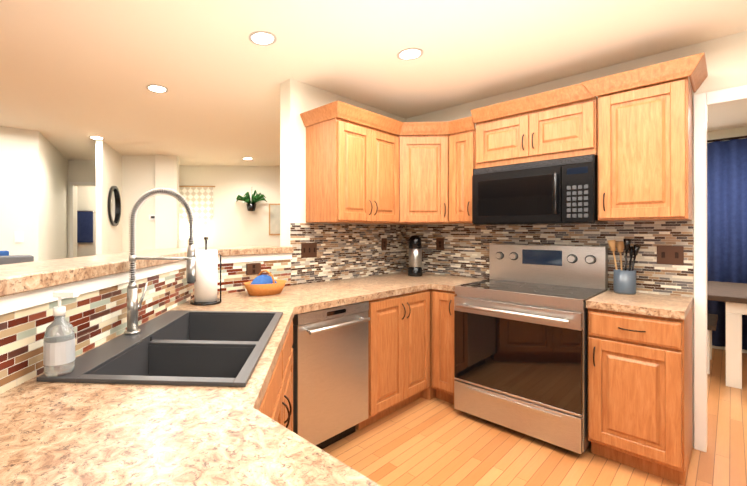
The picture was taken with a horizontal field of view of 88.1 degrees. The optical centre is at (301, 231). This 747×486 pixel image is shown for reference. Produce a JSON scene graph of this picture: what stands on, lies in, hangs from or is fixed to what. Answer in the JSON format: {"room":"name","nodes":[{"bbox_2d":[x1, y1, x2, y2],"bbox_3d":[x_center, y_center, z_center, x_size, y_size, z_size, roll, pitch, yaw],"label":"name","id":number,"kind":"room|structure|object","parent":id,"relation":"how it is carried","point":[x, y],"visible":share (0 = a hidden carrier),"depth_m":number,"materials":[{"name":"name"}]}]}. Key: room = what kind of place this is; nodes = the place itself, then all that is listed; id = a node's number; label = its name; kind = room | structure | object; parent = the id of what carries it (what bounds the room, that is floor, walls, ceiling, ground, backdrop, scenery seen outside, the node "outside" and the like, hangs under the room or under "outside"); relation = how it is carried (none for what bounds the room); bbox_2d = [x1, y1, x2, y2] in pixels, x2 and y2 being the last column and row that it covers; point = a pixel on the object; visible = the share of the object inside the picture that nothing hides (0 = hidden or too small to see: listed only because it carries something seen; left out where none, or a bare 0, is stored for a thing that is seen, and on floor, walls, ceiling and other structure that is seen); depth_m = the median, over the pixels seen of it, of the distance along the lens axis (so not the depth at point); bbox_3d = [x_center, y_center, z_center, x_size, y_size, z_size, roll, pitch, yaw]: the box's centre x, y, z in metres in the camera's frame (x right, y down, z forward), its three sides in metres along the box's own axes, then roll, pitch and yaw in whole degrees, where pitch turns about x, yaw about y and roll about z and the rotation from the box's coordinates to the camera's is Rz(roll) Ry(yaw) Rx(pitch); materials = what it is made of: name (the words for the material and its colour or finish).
{"room":"kitchen","nodes":[
{"label":"kitchen","id":0,"kind":"room"},
{"bbox_2d":[0,126,38,260],"bbox_3d":[-4.622,0.087,2.982,4.200,2.440,0.120,0,0,-39],"label":"wall","id":1,"kind":"structure","parent":0,"point":[18,179],"depth_m":4.16,"materials":[{"name":"white paint"}]},
{"bbox_2d":[14,231,23,242],"bbox_3d":[-3.090,0.058,4.149,0.080,0.120,0.014,0,0,-39],"label":"light switch","id":2,"kind":"object","parent":1,"relation":"attached to","point":[18,236],"visible":1,"depth_m":4.14,"materials":[{"name":"white plastic"}]},
{"bbox_2d":[38,132,67,260],"bbox_3d":[-3.376,0.089,5.096,0.120,2.440,1.851,0,0,-23],"label":"wall","id":3,"kind":"structure","parent":0,"point":[52,202],"depth_m":4.89,"materials":[{"name":"white paint"}]},
{"bbox_2d":[68,160,76,257],"bbox_3d":[-3.652,0.090,6.033,0.100,2.440,0.120,0,0,-1],"label":"wall","id":4,"kind":"structure","parent":0,"point":[70,170],"depth_m":5.99,"materials":[{"name":"white paint"}]},
{"bbox_2d":[73,160,95,185],"bbox_3d":[-3.372,-0.929,6.041,0.460,0.400,0.120,0,0,-2],"label":"wall","id":5,"kind":"structure","parent":0,"point":[84,170],"depth_m":5.98,"materials":[{"name":"white paint"}]},
{"bbox_2d":[70,182,95,257],"bbox_3d":[-3.370,0.265,5.968,0.540,2.090,0.015,0,0,-2],"label":"door frame","id":6,"kind":"structure","parent":5,"relation":"attached to","point":[71,211],"depth_m":5.95,"materials":[{"name":"white"}]},
{"bbox_2d":[77,186,95,256],"bbox_3d":[-3.519,0.092,7.437,2.000,2.440,0.120,0,0,-2],"label":"wall","id":7,"kind":"structure","parent":0,"point":[86,198],"depth_m":7.36,"materials":[{"name":"white paint"}]},
{"bbox_2d":[77,210,95,242],"bbox_3d":[-4.246,-0.098,7.313,0.600,0.620,0.030,0,0,-2],"label":"hanging towel","id":8,"kind":"object","parent":7,"relation":"attached to","point":[84,226],"visible":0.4,"depth_m":7.31,"materials":[{"name":"blue fabric"}]},
{"bbox_2d":[96,140,121,254],"bbox_3d":[-2.594,0.089,5.144,0.070,2.440,0.955,0,0,-12],"label":"wall","id":9,"kind":"structure","parent":0,"point":[108,176],"depth_m":4.87,"materials":[{"name":"white paint"}]},
{"bbox_2d":[108,186,120,225],"bbox_3d":[-2.548,-0.350,5.177,0.030,0.550,0.550,0,0,-12],"label":"round mirror","id":10,"kind":"object","parent":9,"relation":"attached to","point":[114,206],"visible":1,"depth_m":5.17,"materials":[{"name":"black mirror"}]},
{"bbox_2d":[122,155,178,252],"bbox_3d":[-2.255,0.090,5.689,0.805,2.440,0.120,0,0,-2],"label":"wall","id":11,"kind":"structure","parent":0,"point":[138,176],"depth_m":5.63,"materials":[{"name":"white paint"}]},
{"bbox_2d":[149,215,154,219],"bbox_3d":[-2.196,-0.210,5.616,0.120,0.080,0.027,0,0,-1],"label":"thermostat","id":12,"kind":"object","parent":11,"relation":"attached to","point":[151,217],"visible":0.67,"depth_m":5.60,"materials":[{"name":"white plastic"}]},
{"bbox_2d":[155,154,176,248],"bbox_3d":[-2.129,0.090,5.999,0.300,2.440,0.857,0,0,-18],"label":"wall","id":13,"kind":"structure","parent":0,"point":[165,207],"depth_m":5.59,"materials":[{"name":"white paint"}]},
{"bbox_2d":[179,165,279,247],"bbox_3d":[-0.320,0.091,6.560,3.650,2.440,0.120,0,0,-2],"label":"wall","id":14,"kind":"structure","parent":0,"point":[232,222],"depth_m":6.48,"materials":[{"name":"white paint"}]},
{"bbox_2d":[179,186,214,233],"bbox_3d":[-1.782,-0.350,6.447,0.640,0.861,0.023,0,0,-1],"label":"macrame hanging","id":15,"kind":"object","parent":14,"relation":"attached to","point":[199,199],"visible":0.7,"depth_m":6.45,"materials":[{"name":"white fabric"}]},
{"bbox_2d":[236,190,266,210],"bbox_3d":[-0.840,-0.559,6.412,0.549,0.420,0.508,0,0,-1],"label":"hanging plant","id":16,"kind":"object","parent":14,"relation":"hanging from","point":[251,205],"visible":1,"depth_m":6.33,"materials":[{"name":"green plant"}]},
{"bbox_2d":[269,204,279,234],"bbox_3d":[-0.383,-0.209,6.485,0.340,0.540,0.022,0,0,-1],"label":"picture frame","id":17,"kind":"object","parent":14,"relation":"attached to","point":[274,219],"visible":0.56,"depth_m":6.47,"materials":[{"name":"brown wood"}]},
{"bbox_2d":[280,78,405,283],"bbox_3d":[0.446,0.087,3.341,1.507,2.440,0.120,0,0,-41],"label":"wall","id":18,"kind":"structure","parent":0,"point":[297,98],"depth_m":2.86,"materials":[{"name":"beige paint"}]},
{"bbox_2d":[290,223,405,284],"bbox_3d":[0.488,0.166,3.293,1.507,0.462,0.008,0,0,-41],"label":"backsplash","id":19,"kind":"structure","parent":18,"relation":"attached to","point":[346,251],"depth_m":3.19,"materials":[{"name":"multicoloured tile"}]},
{"bbox_2d":[301,242,316,257],"bbox_3d":[0.062,0.142,2.905,0.160,0.115,0.009,0,0,-41],"label":"outlet","id":20,"kind":"object","parent":19,"relation":"attached to","point":[308,250],"visible":1,"depth_m":2.90,"materials":[{"name":"brown plastic"}]},
{"bbox_2d":[381,238,386,250],"bbox_3d":[0.774,0.118,3.533,0.075,0.115,0.008,0,0,-41],"label":"electrical outlet","id":21,"kind":"object","parent":19,"relation":"attached to","point":[383,243],"visible":1,"depth_m":3.52,"materials":[{"name":"brown plastic"}]},
{"bbox_2d":[304,100,399,223],"bbox_3d":[0.457,-0.478,3.015,0.794,0.820,0.380,0,0,-41],"label":"upper cabinet","id":22,"kind":"object","parent":18,"relation":"attached to","point":[363,166],"depth_m":2.81,"materials":[{"name":"brown wood"}]},
{"bbox_2d":[391,121,467,224],"bbox_3d":[0.998,-0.478,3.336,0.679,0.820,0.614,0,0,-41],"label":"upper cabinet","id":23,"kind":"object","parent":18,"relation":"attached to","point":[424,146],"depth_m":3.12,"materials":[{"name":"brown wood"}]},
{"bbox_2d":[0,0,746,165],"bbox_3d":[-1.156,-1.163,2.519,17.000,0.060,17.000,0,0,-41],"label":"ceiling","id":24,"kind":"structure","parent":0,"point":[75,75],"depth_m":2.45,"materials":[{"name":"beige paint"}]},
{"bbox_2d":[89,136,103,139],"bbox_3d":[-2.464,-1.129,4.565,0.164,0.004,0.164,0,0,-41],"label":"recessed light","id":25,"kind":"object","parent":24,"relation":"in","point":[96,137],"visible":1,"depth_m":4.54,"materials":[{"name":"white"}]},
{"bbox_2d":[146,85,167,92],"bbox_3d":[-1.139,-1.130,3.000,0.164,0.004,0.164,0,0,-41],"label":"recessed light","id":26,"kind":"object","parent":24,"relation":"in","point":[158,88],"visible":1,"depth_m":2.99,"materials":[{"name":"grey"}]},
{"bbox_2d":[249,31,276,45],"bbox_3d":[-0.225,-1.131,2.219,0.164,0.004,0.164,0,0,-41],"label":"recessed light","id":27,"kind":"object","parent":24,"relation":"in","point":[263,38],"visible":1,"depth_m":2.22,"materials":[{"name":"white"}]},
{"bbox_2d":[397,48,422,59],"bbox_3d":[0.694,-1.131,2.416,0.164,0.004,0.164,0,0,-41],"label":"recessed light","id":28,"kind":"object","parent":24,"relation":"in","point":[410,53],"visible":1,"depth_m":2.42,"materials":[{"name":"white"}]},
{"bbox_2d":[322,348,746,485],"bbox_3d":[-1.156,1.337,2.516,17.000,0.060,17.000,0,0,-41],"label":"floor","id":29,"kind":"structure","parent":0,"point":[421,441],"depth_m":2.23,"materials":[{"name":"brown wood"}]},
{"bbox_2d":[0,251,33,264],"bbox_3d":[-3.519,0.742,3.007,2.200,1.130,0.900,0,0,-41],"label":"sofa","id":30,"kind":"object","parent":29,"relation":"on","point":[6,257],"visible":0.08,"depth_m":3.33,"materials":[{"name":"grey fabric"}]},
{"bbox_2d":[180,222,198,238],"bbox_3d":[-1.804,0.581,6.121,0.300,1.460,0.300,0,0,-41],"label":"floor lamp","id":31,"kind":"object","parent":29,"relation":"on","point":[184,233],"visible":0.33,"depth_m":6.02,"materials":[{"name":"white fabric"}]},
{"bbox_2d":[259,320,292,431],"bbox_3d":[-0.369,0.871,1.493,0.661,0.869,1.032,0,0,4],"label":"base cabinet","id":32,"kind":"object","parent":29,"relation":"on","point":[276,405],"visible":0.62,"depth_m":1.48,"materials":[{"name":"brown wood"}]},
{"bbox_2d":[0,272,692,485],"bbox_3d":[0.104,0.415,1.478,4.465,0.040,2.207,0,0,-41],"label":"countertop","id":33,"kind":"structure","parent":32,"relation":"on","point":[76,434],"depth_m":0.77,"materials":[{"name":"stone"}]},
{"bbox_2d":[37,310,282,386],"bbox_3d":[-0.391,0.524,1.405,0.555,0.282,0.860,0,0,4],"label":"sink","id":34,"kind":"object","parent":33,"relation":"in","point":[199,348],"visible":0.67,"depth_m":1.38,"materials":[{"name":"grey stone"}]},
{"bbox_2d":[43,291,78,376],"bbox_3d":[-0.651,0.273,1.030,0.083,0.220,0.074,0,0,4],"label":"soap bottle","id":35,"kind":"object","parent":34,"relation":"on","point":[59,348],"visible":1,"depth_m":1.01,"materials":[{"name":"white plastic"}]},
{"bbox_2d":[124,188,195,334],"bbox_3d":[-0.528,0.109,1.454,0.273,0.548,0.118,0,0,4],"label":"spring faucet","id":36,"kind":"object","parent":34,"relation":"on","point":[134,306],"visible":1,"depth_m":1.42,"materials":[{"name":"silver metal"}]},
{"bbox_2d":[190,237,221,305],"bbox_3d":[-0.530,0.213,2.109,0.170,0.365,0.170,0,0,-41],"label":"paper towel","id":37,"kind":"object","parent":33,"relation":"on","point":[205,288],"visible":0.98,"depth_m":2.06,"materials":[{"name":"white paper"},{"name":"dark metal"}]},
{"bbox_2d":[243,270,286,295],"bbox_3d":[-0.227,0.320,2.416,0.310,0.151,0.196,0,0,-41],"label":"basket","id":38,"kind":"object","parent":33,"relation":"on","point":[262,285],"visible":1,"depth_m":2.35,"materials":[{"name":"orange wicker"}]},
{"bbox_2d":[408,235,422,275],"bbox_3d":[1.027,0.214,3.413,0.130,0.365,0.130,0,0,-41],"label":"coffee grinder","id":39,"kind":"object","parent":33,"relation":"on","point":[415,257],"visible":1,"depth_m":3.37,"materials":[{"name":"silver metal"}]},
{"bbox_2d":[608,239,639,294],"bbox_3d":[2.078,0.220,2.439,0.141,0.352,0.165,0,0,-41],"label":"utensil crock","id":40,"kind":"object","parent":33,"relation":"on","point":[624,280],"visible":1,"depth_m":2.40,"materials":[{"name":"blue"}]},
{"bbox_2d":[292,301,369,448],"bbox_3d":[0.019,0.873,2.432,0.602,0.866,0.672,0,0,-41],"label":"dishwasher","id":41,"kind":"object","parent":29,"relation":"on","point":[330,375],"visible":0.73,"depth_m":2.19,"materials":[{"name":"silver metal"}]},
{"bbox_2d":[356,289,429,429],"bbox_3d":[0.527,0.872,2.888,0.751,0.869,0.661,0,0,-41],"label":"base cabinet","id":42,"kind":"object","parent":29,"relation":"on","point":[398,351],"visible":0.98,"depth_m":2.63,"materials":[{"name":"brown wood"}]},
{"bbox_2d":[421,289,435,399],"bbox_3d":[1.024,0.873,3.362,0.603,0.869,0.603,0,0,-41],"label":"base cabinet","id":43,"kind":"object","parent":29,"relation":"on","point":[429,393],"visible":0.07,"depth_m":2.94,"materials":[{"name":"brown wood"}]},
{"bbox_2d":[431,289,456,403],"bbox_3d":[1.279,0.873,3.030,0.661,0.869,0.216,0,0,-41],"label":"base cabinet","id":44,"kind":"object","parent":29,"relation":"on","point":[442,343],"visible":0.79,"depth_m":2.85,"materials":[{"name":"brown wood"}]},
{"bbox_2d":[454,244,607,453],"bbox_3d":[1.567,0.704,2.625,0.746,1.205,0.756,0,0,-41],"label":"range","id":45,"kind":"object","parent":29,"relation":"on","point":[521,339],"visible":0.98,"depth_m":2.45,"materials":[{"name":"silver metal"}]},
{"bbox_2d":[588,307,692,485],"bbox_3d":[1.991,0.872,2.222,0.661,0.869,0.393,0,0,-41],"label":"base cabinet","id":46,"kind":"object","parent":29,"relation":"on","point":[640,391],"visible":1,"depth_m":2.02,"materials":[{"name":"brown wood"}]},
{"bbox_2d":[707,313,717,373],"bbox_3d":[3.908,1.080,3.764,0.750,0.455,0.300,0,0,-41],"label":"bench","id":47,"kind":"object","parent":29,"relation":"on","point":[712,319],"visible":0.27,"depth_m":3.48,"materials":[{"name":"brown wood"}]},
{"bbox_2d":[707,281,746,388],"bbox_3d":[4.240,0.922,3.350,1.360,0.770,1.020,0,0,-41],"label":"dining table","id":48,"kind":"object","parent":29,"relation":"on","point":[733,296],"visible":0.83,"depth_m":3.18,"materials":[{"name":"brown wood"}]},
{"bbox_2d":[406,31,746,447],"bbox_3d":[3.667,0.085,0.915,0.120,2.440,8.020,0,0,-41],"label":"wall","id":49,"kind":"structure","parent":0,"point":[726,59],"depth_m":2.31,"materials":[{"name":"beige paint"}]},
{"bbox_2d":[449,128,475,223],"bbox_3d":[1.388,-0.438,3.127,0.371,0.739,0.219,0,0,-41],"label":"upper cabinet","id":50,"kind":"object","parent":49,"relation":"attached to","point":[462,155],"visible":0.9,"depth_m":3.02,"materials":[{"name":"brown wood"}]},
{"bbox_2d":[406,221,693,296],"bbox_3d":[1.715,0.166,3.034,0.008,0.462,2.002,0,0,-41],"label":"backsplash","id":51,"kind":"structure","parent":49,"relation":"attached to","point":[465,253],"depth_m":2.72,"materials":[{"name":"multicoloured tile"}]},
{"bbox_2d":[436,238,443,250],"bbox_3d":[1.286,0.118,3.508,0.008,0.115,0.075,0,0,-41],"label":"electrical outlet","id":52,"kind":"object","parent":51,"relation":"attached to","point":[439,244],"visible":1,"depth_m":3.50,"materials":[{"name":"brown plastic"}]},
{"bbox_2d":[657,246,683,264],"bbox_3d":[2.296,0.146,2.359,0.009,0.115,0.120,0,0,-41],"label":"electrical outlet","id":53,"kind":"object","parent":51,"relation":"attached to","point":[673,255],"visible":1,"depth_m":2.36,"materials":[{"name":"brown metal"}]},
{"bbox_2d":[471,53,707,220],"bbox_3d":[1.846,-0.499,2.562,0.430,0.859,1.223,0,0,-41],"label":"upper cabinet","id":54,"kind":"object","parent":49,"relation":"attached to","point":[631,130],"visible":0.98,"depth_m":2.26,"materials":[{"name":"brown wood"}]},
{"bbox_2d":[472,154,607,224],"bbox_3d":[1.688,-0.267,2.733,0.440,0.427,0.752,0,0,-41],"label":"microwave","id":55,"kind":"object","parent":54,"relation":"attached to","point":[555,191],"visible":0.98,"depth_m":2.56,"materials":[{"name":"black plastic"}]},
{"bbox_2d":[693,85,746,451],"bbox_3d":[2.891,0.241,1.781,0.141,2.130,1.447,0,0,-41],"label":"door frame","id":56,"kind":"structure","parent":49,"relation":"attached to","point":[701,101],"depth_m":2.26,"materials":[{"name":"white wood"}]},
{"bbox_2d":[707,127,746,142],"bbox_3d":[5.918,0.087,2.897,0.120,2.440,8.020,0,0,-41],"label":"wall","id":57,"kind":"structure","parent":0,"point":[727,133],"depth_m":4.18,"materials":[{"name":"beige paint"}]},
{"bbox_2d":[707,136,746,142],"bbox_3d":[4.414,-1.011,4.446,0.092,0.042,1.930,0,0,-41],"label":"curtain rod","id":58,"kind":"object","parent":57,"relation":"attached to","point":[731,138],"depth_m":4.13,"materials":[{"name":"brown metal"}]},
{"bbox_2d":[707,138,746,349],"bbox_3d":[4.705,0.133,4.031,0.053,2.250,0.565,0,0,-41],"label":"curtain","id":59,"kind":"object","parent":58,"relation":"hanging from","point":[726,211],"visible":0.75,"depth_m":4.14,"materials":[{"name":"blue fabric"}]},
{"bbox_2d":[712,345,746,352],"bbox_3d":[5.907,1.252,2.806,0.014,0.110,7.900,0,0,-41],"label":"baseboard","id":60,"kind":"structure","parent":57,"relation":"attached to","point":[724,348],"depth_m":4.20,"materials":[{"name":"white wood"}]},
{"bbox_3d":[-0.413,0.732,2.584,0.783,1.150,0.120,0,0,-41],"label":"wall","id":61,"kind":"structure","parent":0,"visible":0},
{"bbox_2d":[217,259,290,293],"bbox_3d":[-0.362,0.299,2.544,0.760,0.195,0.008,0,0,-41],"label":"backsplash","id":62,"kind":"structure","parent":61,"relation":"attached to","point":[234,277],"depth_m":2.52,"materials":[{"name":"tile"}]},
{"bbox_2d":[246,263,260,274],"bbox_3d":[-0.321,0.252,2.568,0.115,0.075,0.008,0,0,-41],"label":"electrical outlet","id":63,"kind":"object","parent":62,"relation":"attached to","point":[253,268],"visible":0.96,"depth_m":2.56,"materials":[{"name":"brown plastic"}]},
{"bbox_3d":[-0.812,0.730,0.731,0.120,1.150,3.260,0,0,4],"label":"wall","id":64,"kind":"structure","parent":0,"visible":0},
{"bbox_2d":[0,268,193,393],"bbox_3d":[-0.750,0.297,0.695,0.008,0.195,3.196,0,0,3],"label":"backsplash","id":65,"kind":"structure","parent":64,"relation":"attached to","point":[96,318],"depth_m":1.24,"materials":[{"name":"tile"}]},
{"bbox_2d":[0,253,291,314],"bbox_3d":[-0.463,0.177,0.945,3.025,0.046,2.275,0,0,-41],"label":"trim","id":66,"kind":"structure","parent":64,"relation":"attached to","point":[14,302],"depth_m":1.30,"materials":[{"name":"white"}]},
{"bbox_2d":[0,246,293,296],"bbox_3d":[-0.625,0.132,0.981,3.221,0.044,2.568,0,0,-41],"label":"wall bar","id":67,"kind":"object","parent":64,"relation":"on","point":[16,278],"visible":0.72,"depth_m":1.28,"materials":[{"name":"laminate"}]}
]}

